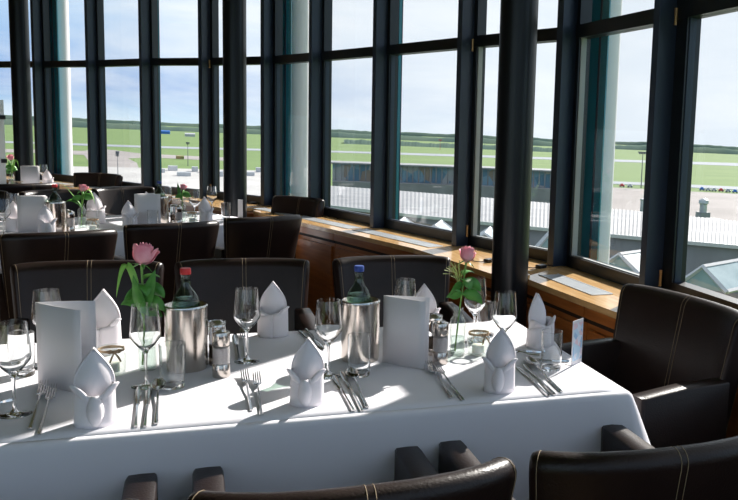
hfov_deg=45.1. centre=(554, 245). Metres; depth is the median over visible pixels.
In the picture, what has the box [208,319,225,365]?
pepper mill
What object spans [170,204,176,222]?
pepper mill
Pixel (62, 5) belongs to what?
column
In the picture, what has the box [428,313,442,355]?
pepper mill
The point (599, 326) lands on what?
base cabinet
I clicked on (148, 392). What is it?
knife
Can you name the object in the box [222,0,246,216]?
column
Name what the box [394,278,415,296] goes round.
wine glass
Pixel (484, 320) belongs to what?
water tumbler
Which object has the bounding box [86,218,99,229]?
jar
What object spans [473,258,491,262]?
cable box
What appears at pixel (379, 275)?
leather armchair
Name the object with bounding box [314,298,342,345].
bowl
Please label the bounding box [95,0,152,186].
window
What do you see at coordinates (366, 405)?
spoon
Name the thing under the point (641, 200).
flue
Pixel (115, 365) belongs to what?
candle
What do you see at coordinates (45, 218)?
folded napkin
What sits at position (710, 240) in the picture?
corrugated roof hall
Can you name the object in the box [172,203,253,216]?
base cabinet
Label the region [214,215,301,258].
leather armchair
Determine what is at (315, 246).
base cabinet
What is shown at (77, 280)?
leather armchair
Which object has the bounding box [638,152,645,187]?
mast
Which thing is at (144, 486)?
leather armchair
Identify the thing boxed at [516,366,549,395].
knife
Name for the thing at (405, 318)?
menu card
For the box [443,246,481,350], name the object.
rose
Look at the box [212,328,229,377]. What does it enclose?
salt shaker
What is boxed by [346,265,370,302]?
water bottle
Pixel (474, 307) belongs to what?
bowl
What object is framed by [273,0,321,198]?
window
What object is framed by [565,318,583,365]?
table card
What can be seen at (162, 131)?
shed
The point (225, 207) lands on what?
water tumbler
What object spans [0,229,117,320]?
leather armchair
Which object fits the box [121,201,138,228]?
folded napkin
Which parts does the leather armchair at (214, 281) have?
arm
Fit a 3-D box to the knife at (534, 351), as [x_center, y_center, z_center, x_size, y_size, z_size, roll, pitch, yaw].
[-0.089,0.324,2.641,0.101,0.005,0.014,3,7,4]
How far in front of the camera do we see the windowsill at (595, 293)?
3.90 m
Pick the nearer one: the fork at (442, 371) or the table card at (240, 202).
the fork at (442, 371)
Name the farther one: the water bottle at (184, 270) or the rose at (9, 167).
the rose at (9, 167)
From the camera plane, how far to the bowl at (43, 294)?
2.22 m
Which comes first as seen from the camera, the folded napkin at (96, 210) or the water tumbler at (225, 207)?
the folded napkin at (96, 210)
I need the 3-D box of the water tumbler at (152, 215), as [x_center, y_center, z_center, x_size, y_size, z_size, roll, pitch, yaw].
[-2.486,-0.165,5.284,0.062,0.112,0.062,3,7,1]
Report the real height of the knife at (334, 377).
0.005 m
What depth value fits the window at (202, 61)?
7.67 m
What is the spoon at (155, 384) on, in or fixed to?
on the tablecloth at (209, 421)
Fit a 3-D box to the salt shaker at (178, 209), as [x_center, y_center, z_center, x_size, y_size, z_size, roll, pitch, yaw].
[-2.426,-0.199,5.512,0.044,0.127,0.044,2,7,-2]
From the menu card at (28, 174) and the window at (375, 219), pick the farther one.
the menu card at (28, 174)
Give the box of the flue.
[640,199,643,211]
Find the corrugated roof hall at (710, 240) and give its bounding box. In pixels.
[331,186,737,298]
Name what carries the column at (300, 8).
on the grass
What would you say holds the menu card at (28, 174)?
on the tablecloth
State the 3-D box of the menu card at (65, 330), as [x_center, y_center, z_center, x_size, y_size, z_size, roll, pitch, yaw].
[-1.210,0.246,2.090,0.130,0.205,0.120,1,7,-13]
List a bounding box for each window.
[0,0,45,178]
[41,0,98,181]
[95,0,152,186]
[149,0,210,197]
[209,0,272,205]
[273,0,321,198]
[321,0,387,227]
[384,0,474,245]
[466,0,577,266]
[566,0,676,287]
[659,0,737,309]
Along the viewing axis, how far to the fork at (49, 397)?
1.95 m
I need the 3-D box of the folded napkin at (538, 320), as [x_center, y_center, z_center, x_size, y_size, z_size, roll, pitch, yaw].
[-0.044,0.235,2.714,0.089,0.170,0.100,8,9,38]
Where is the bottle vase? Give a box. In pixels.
[137,348,156,370]
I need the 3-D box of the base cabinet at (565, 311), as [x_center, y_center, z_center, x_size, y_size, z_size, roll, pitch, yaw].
[0.089,0.566,3.963,0.268,0.708,0.589,-1,8,-28]
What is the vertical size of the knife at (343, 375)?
0.005 m
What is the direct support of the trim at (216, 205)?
attached to the wall
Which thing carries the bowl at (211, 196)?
on the wine glass at (211, 196)
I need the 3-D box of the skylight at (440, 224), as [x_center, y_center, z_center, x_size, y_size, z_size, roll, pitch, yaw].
[-9.398,-1.267,68.778,3.136,1.351,4.660,2,7,-1]
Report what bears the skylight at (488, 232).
on the corrugated roof hall at (710, 240)
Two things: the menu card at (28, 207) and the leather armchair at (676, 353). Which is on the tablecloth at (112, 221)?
the menu card at (28, 207)
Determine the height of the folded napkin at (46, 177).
0.170 m
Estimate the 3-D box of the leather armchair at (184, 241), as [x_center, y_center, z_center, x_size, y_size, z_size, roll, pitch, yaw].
[-2.274,0.272,4.825,0.710,0.878,0.518,9,9,41]
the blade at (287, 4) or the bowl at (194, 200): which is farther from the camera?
the blade at (287, 4)
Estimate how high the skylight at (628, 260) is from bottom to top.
1.396 m
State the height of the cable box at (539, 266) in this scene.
0.018 m
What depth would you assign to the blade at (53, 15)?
9.11 m
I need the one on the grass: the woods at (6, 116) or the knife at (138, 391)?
the woods at (6, 116)
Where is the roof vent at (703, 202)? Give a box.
[695,198,709,217]
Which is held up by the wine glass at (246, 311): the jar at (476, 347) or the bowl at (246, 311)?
the bowl at (246, 311)
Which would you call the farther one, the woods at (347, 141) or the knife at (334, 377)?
the woods at (347, 141)
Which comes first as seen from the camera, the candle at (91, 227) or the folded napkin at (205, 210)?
the candle at (91, 227)
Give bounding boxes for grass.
[4,125,737,193]
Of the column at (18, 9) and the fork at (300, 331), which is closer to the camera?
the fork at (300, 331)
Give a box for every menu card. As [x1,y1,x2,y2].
[17,195,46,231]
[20,166,39,182]
[35,301,96,391]
[134,193,160,223]
[382,295,429,369]
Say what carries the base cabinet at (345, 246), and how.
on the floor
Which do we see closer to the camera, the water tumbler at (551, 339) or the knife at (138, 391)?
the knife at (138, 391)
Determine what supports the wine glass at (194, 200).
on the tablecloth at (112, 221)
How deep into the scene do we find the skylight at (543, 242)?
60.82 m
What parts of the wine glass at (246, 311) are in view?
stem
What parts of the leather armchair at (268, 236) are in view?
arm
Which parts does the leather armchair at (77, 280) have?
arm, arm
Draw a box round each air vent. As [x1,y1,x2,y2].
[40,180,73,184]
[252,208,298,214]
[301,215,360,228]
[352,229,442,246]
[538,274,612,294]
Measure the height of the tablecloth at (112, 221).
0.401 m
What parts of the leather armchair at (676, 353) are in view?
arm, backrest, arm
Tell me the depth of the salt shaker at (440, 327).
2.45 m
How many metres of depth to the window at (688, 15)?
3.56 m
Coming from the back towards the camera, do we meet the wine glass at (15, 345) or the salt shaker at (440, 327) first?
the salt shaker at (440, 327)
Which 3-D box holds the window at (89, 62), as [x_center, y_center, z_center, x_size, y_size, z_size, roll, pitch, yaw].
[-4.996,-1.914,8.776,1.005,2.510,0.170,7,8,31]
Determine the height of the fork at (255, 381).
0.016 m
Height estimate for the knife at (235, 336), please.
0.005 m
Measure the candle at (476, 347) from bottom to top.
0.024 m
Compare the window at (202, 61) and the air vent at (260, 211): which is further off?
the window at (202, 61)
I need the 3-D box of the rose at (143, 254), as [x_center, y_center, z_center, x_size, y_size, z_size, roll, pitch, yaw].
[-1.094,0.154,2.263,0.116,0.330,0.087,-1,8,-23]
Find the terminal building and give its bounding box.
[331,161,550,202]
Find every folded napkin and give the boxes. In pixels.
[5,201,17,231]
[37,205,56,232]
[42,169,53,182]
[69,347,119,428]
[86,192,105,223]
[93,289,121,355]
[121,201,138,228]
[199,197,213,221]
[257,281,288,337]
[286,337,325,407]
[416,283,440,312]
[482,328,517,394]
[526,293,555,349]
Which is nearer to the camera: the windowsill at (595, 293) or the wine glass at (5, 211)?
the windowsill at (595, 293)
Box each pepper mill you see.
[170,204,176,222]
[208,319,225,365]
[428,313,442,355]
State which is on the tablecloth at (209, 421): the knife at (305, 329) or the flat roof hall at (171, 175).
the knife at (305, 329)
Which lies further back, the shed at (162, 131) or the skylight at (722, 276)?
the shed at (162, 131)
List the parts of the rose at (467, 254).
stem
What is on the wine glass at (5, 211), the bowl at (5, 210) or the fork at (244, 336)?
the bowl at (5, 210)
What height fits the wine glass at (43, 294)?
0.208 m
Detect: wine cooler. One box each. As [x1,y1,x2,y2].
[44,201,65,231]
[160,196,168,222]
[164,300,207,372]
[341,296,379,362]
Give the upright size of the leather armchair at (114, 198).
0.878 m
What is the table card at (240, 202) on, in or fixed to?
on the tablecloth at (112, 221)
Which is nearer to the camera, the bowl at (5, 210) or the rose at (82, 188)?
the bowl at (5, 210)
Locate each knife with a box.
[0,398,11,402]
[134,386,141,426]
[143,387,151,426]
[233,333,239,359]
[304,328,324,348]
[331,371,354,410]
[340,370,363,410]
[515,350,540,352]
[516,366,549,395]
[523,364,555,394]
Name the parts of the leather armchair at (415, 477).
arm, arm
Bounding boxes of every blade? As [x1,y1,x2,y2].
[49,0,61,173]
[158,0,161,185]
[282,0,291,195]
[395,0,402,219]
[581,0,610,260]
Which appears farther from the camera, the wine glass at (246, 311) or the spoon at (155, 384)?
the wine glass at (246, 311)
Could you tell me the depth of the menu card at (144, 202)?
5.34 m
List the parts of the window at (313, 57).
frame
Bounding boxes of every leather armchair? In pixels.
[0,183,59,192]
[0,190,7,220]
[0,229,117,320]
[10,260,163,342]
[19,189,91,216]
[73,172,122,186]
[91,186,154,215]
[114,221,218,336]
[121,473,157,499]
[174,258,314,333]
[187,446,516,499]
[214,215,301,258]
[271,195,324,216]
[332,255,475,326]
[438,424,737,499]
[562,283,737,447]
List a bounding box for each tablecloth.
[0,211,237,267]
[0,322,650,499]
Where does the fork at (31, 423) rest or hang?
on the tablecloth at (209, 421)
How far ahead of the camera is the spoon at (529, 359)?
2.44 m
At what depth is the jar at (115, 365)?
2.22 m
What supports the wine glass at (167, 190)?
on the tablecloth at (112, 221)
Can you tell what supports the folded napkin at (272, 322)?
on the tablecloth at (209, 421)
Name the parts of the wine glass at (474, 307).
stem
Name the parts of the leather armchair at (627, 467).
arm, arm, backrest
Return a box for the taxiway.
[5,149,222,167]
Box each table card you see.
[238,199,242,217]
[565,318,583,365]
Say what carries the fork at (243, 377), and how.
on the tablecloth at (209, 421)
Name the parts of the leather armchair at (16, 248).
arm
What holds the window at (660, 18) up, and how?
in the wall
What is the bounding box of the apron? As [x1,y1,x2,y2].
[612,187,737,220]
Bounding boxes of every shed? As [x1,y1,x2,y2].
[161,130,169,133]
[185,133,194,136]
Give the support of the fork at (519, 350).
on the tablecloth at (209, 421)
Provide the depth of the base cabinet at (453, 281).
4.47 m
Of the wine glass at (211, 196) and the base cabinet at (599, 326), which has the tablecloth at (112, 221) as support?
the wine glass at (211, 196)
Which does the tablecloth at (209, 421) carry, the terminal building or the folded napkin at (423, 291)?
the folded napkin at (423, 291)
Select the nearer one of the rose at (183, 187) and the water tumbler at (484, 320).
the water tumbler at (484, 320)
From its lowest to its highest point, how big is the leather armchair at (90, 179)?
0.878 m
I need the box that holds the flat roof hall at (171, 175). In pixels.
[73,165,260,195]
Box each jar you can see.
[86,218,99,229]
[97,345,126,372]
[186,212,196,221]
[467,329,490,352]
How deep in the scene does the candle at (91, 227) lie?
5.05 m
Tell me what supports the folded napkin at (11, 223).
on the tablecloth at (112, 221)
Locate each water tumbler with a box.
[8,330,34,377]
[147,210,157,223]
[158,340,185,389]
[221,203,230,218]
[348,332,370,377]
[476,301,494,337]
[541,328,562,371]
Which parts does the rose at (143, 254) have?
grass blade, stem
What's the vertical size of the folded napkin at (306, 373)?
0.158 m
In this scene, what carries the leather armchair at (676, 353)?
on the floor
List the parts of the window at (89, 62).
frame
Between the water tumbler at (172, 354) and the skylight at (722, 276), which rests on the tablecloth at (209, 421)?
the water tumbler at (172, 354)
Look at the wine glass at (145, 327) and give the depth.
2.10 m
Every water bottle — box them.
[171,267,199,307]
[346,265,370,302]
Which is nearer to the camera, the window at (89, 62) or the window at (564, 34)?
the window at (564, 34)
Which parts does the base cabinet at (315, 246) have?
rail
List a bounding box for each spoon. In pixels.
[151,378,164,423]
[345,367,368,407]
[525,356,562,391]
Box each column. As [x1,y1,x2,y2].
[8,0,33,183]
[57,0,72,174]
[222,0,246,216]
[291,0,308,196]
[491,0,538,327]
[598,0,621,263]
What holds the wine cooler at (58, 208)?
on the tablecloth at (112, 221)
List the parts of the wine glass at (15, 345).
stem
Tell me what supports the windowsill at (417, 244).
attached to the wall
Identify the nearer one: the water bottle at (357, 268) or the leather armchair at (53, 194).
the water bottle at (357, 268)
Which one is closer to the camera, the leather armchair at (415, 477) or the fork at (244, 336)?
the leather armchair at (415, 477)
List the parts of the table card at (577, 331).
printed panel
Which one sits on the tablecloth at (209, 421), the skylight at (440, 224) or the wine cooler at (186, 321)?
the wine cooler at (186, 321)
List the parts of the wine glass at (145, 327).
stem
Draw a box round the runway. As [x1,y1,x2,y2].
[5,141,737,165]
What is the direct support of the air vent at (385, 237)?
attached to the wall
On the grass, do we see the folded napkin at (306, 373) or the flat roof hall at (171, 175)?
the flat roof hall at (171, 175)
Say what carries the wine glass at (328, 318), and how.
on the tablecloth at (209, 421)
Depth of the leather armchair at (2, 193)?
6.04 m
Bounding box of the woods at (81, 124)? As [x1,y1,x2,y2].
[4,119,737,154]
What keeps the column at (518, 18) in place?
on the floor
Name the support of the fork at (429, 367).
on the tablecloth at (209, 421)
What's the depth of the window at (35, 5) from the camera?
9.02 m
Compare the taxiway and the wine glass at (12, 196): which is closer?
the wine glass at (12, 196)
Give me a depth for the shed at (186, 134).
903.02 m
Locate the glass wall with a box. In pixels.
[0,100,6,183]
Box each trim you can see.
[6,175,271,210]
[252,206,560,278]
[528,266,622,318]
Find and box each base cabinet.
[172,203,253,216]
[296,226,335,315]
[333,234,413,258]
[414,253,490,318]
[526,285,587,342]
[584,307,737,437]
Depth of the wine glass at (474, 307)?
2.71 m
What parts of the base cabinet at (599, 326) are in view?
rail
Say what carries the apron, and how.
on the grass
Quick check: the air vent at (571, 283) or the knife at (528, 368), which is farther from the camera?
the air vent at (571, 283)
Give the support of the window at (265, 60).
in the wall
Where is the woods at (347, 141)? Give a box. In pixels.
[344,139,551,151]
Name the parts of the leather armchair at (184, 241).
arm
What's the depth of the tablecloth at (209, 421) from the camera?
2.03 m
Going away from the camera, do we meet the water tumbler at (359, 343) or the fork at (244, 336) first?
the water tumbler at (359, 343)
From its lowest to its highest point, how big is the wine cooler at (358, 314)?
0.176 m
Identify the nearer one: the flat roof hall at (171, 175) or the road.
the flat roof hall at (171, 175)
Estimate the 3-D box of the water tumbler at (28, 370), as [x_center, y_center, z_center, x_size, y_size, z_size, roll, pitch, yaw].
[-1.362,0.275,2.181,0.062,0.112,0.062,-4,10,-41]
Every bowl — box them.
[0,198,10,220]
[0,320,31,377]
[31,288,60,325]
[129,302,160,353]
[161,186,171,201]
[189,190,199,207]
[206,186,216,202]
[233,287,260,331]
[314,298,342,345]
[464,277,485,316]
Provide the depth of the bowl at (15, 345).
1.86 m
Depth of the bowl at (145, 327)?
2.10 m
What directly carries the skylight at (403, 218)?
on the corrugated roof hall at (710, 240)
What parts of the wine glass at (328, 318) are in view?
stem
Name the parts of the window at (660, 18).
frame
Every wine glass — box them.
[0,198,10,233]
[0,320,31,418]
[6,193,18,204]
[31,288,60,369]
[39,164,47,175]
[129,302,160,389]
[161,186,171,216]
[189,190,199,220]
[206,186,216,214]
[233,287,260,363]
[314,298,342,379]
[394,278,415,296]
[463,277,485,343]
[492,290,516,331]
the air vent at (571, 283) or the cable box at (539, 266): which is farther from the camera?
the cable box at (539, 266)
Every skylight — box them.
[399,217,413,222]
[432,219,451,229]
[480,226,492,237]
[535,231,548,248]
[609,249,640,272]
[685,258,737,293]
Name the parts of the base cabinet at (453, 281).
rail, door panel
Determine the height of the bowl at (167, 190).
0.124 m
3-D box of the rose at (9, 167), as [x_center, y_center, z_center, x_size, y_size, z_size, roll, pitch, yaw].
[-4.890,-0.678,7.700,0.105,0.297,0.078,-1,8,-23]
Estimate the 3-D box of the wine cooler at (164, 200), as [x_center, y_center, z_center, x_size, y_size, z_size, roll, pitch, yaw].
[-2.570,-0.236,5.559,0.110,0.176,0.110,-1,8,-23]
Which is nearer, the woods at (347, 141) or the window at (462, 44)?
the window at (462, 44)
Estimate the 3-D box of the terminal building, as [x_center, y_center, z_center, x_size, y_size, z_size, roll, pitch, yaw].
[-21.903,-13.339,185.928,51.795,8.000,26.101,-1,8,-23]
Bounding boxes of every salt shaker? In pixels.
[66,210,74,230]
[175,205,182,222]
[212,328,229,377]
[432,320,448,364]
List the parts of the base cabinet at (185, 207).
rail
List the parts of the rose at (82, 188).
stem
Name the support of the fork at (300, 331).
on the tablecloth at (209, 421)
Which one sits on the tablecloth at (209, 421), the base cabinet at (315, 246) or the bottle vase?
the bottle vase
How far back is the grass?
522.31 m
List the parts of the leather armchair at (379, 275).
arm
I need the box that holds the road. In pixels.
[613,181,737,189]
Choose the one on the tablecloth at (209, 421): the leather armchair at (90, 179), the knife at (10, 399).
the knife at (10, 399)
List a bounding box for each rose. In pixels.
[6,154,18,183]
[61,182,94,225]
[116,242,164,364]
[175,183,190,208]
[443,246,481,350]
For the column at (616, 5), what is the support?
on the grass
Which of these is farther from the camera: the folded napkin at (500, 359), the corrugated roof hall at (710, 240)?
the corrugated roof hall at (710, 240)
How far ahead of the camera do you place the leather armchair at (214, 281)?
3.40 m
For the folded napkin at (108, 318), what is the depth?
2.42 m
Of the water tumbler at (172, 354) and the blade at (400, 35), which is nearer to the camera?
the water tumbler at (172, 354)
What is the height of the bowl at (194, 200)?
0.124 m
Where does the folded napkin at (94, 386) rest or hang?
on the tablecloth at (209, 421)
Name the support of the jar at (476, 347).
on the tablecloth at (209, 421)
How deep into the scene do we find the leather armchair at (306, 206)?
6.58 m
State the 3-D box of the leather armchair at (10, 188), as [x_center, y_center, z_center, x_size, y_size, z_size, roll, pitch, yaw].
[-4.465,-0.096,6.994,0.710,0.878,0.518,6,8,27]
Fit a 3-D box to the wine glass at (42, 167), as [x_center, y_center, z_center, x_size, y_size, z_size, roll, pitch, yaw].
[-4.823,-0.665,8.065,0.072,0.208,0.072,-3,9,-37]
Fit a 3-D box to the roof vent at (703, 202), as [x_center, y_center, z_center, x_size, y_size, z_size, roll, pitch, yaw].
[15.888,-3.977,91.624,1.224,2.284,1.080,-1,8,-23]
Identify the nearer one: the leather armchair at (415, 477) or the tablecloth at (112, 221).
the leather armchair at (415, 477)
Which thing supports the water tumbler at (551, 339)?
on the tablecloth at (209, 421)
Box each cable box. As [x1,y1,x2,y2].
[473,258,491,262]
[528,264,546,268]
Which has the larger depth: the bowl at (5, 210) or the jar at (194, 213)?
the jar at (194, 213)
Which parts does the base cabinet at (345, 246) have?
door panel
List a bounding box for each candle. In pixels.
[89,225,96,229]
[108,361,119,372]
[472,343,484,352]
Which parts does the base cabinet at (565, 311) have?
door panel, rail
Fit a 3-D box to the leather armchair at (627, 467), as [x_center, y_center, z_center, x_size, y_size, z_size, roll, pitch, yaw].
[0.073,0.747,1.867,0.518,0.878,0.710,-1,8,-23]
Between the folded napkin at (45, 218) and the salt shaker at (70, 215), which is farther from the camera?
the salt shaker at (70, 215)
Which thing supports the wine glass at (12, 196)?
on the tablecloth at (112, 221)
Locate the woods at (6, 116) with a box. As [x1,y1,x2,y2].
[5,115,737,149]
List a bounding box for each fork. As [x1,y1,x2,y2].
[28,379,47,428]
[36,383,56,434]
[240,328,245,355]
[241,369,252,409]
[253,371,263,414]
[299,330,319,345]
[425,361,452,397]
[432,361,464,400]
[516,350,539,355]

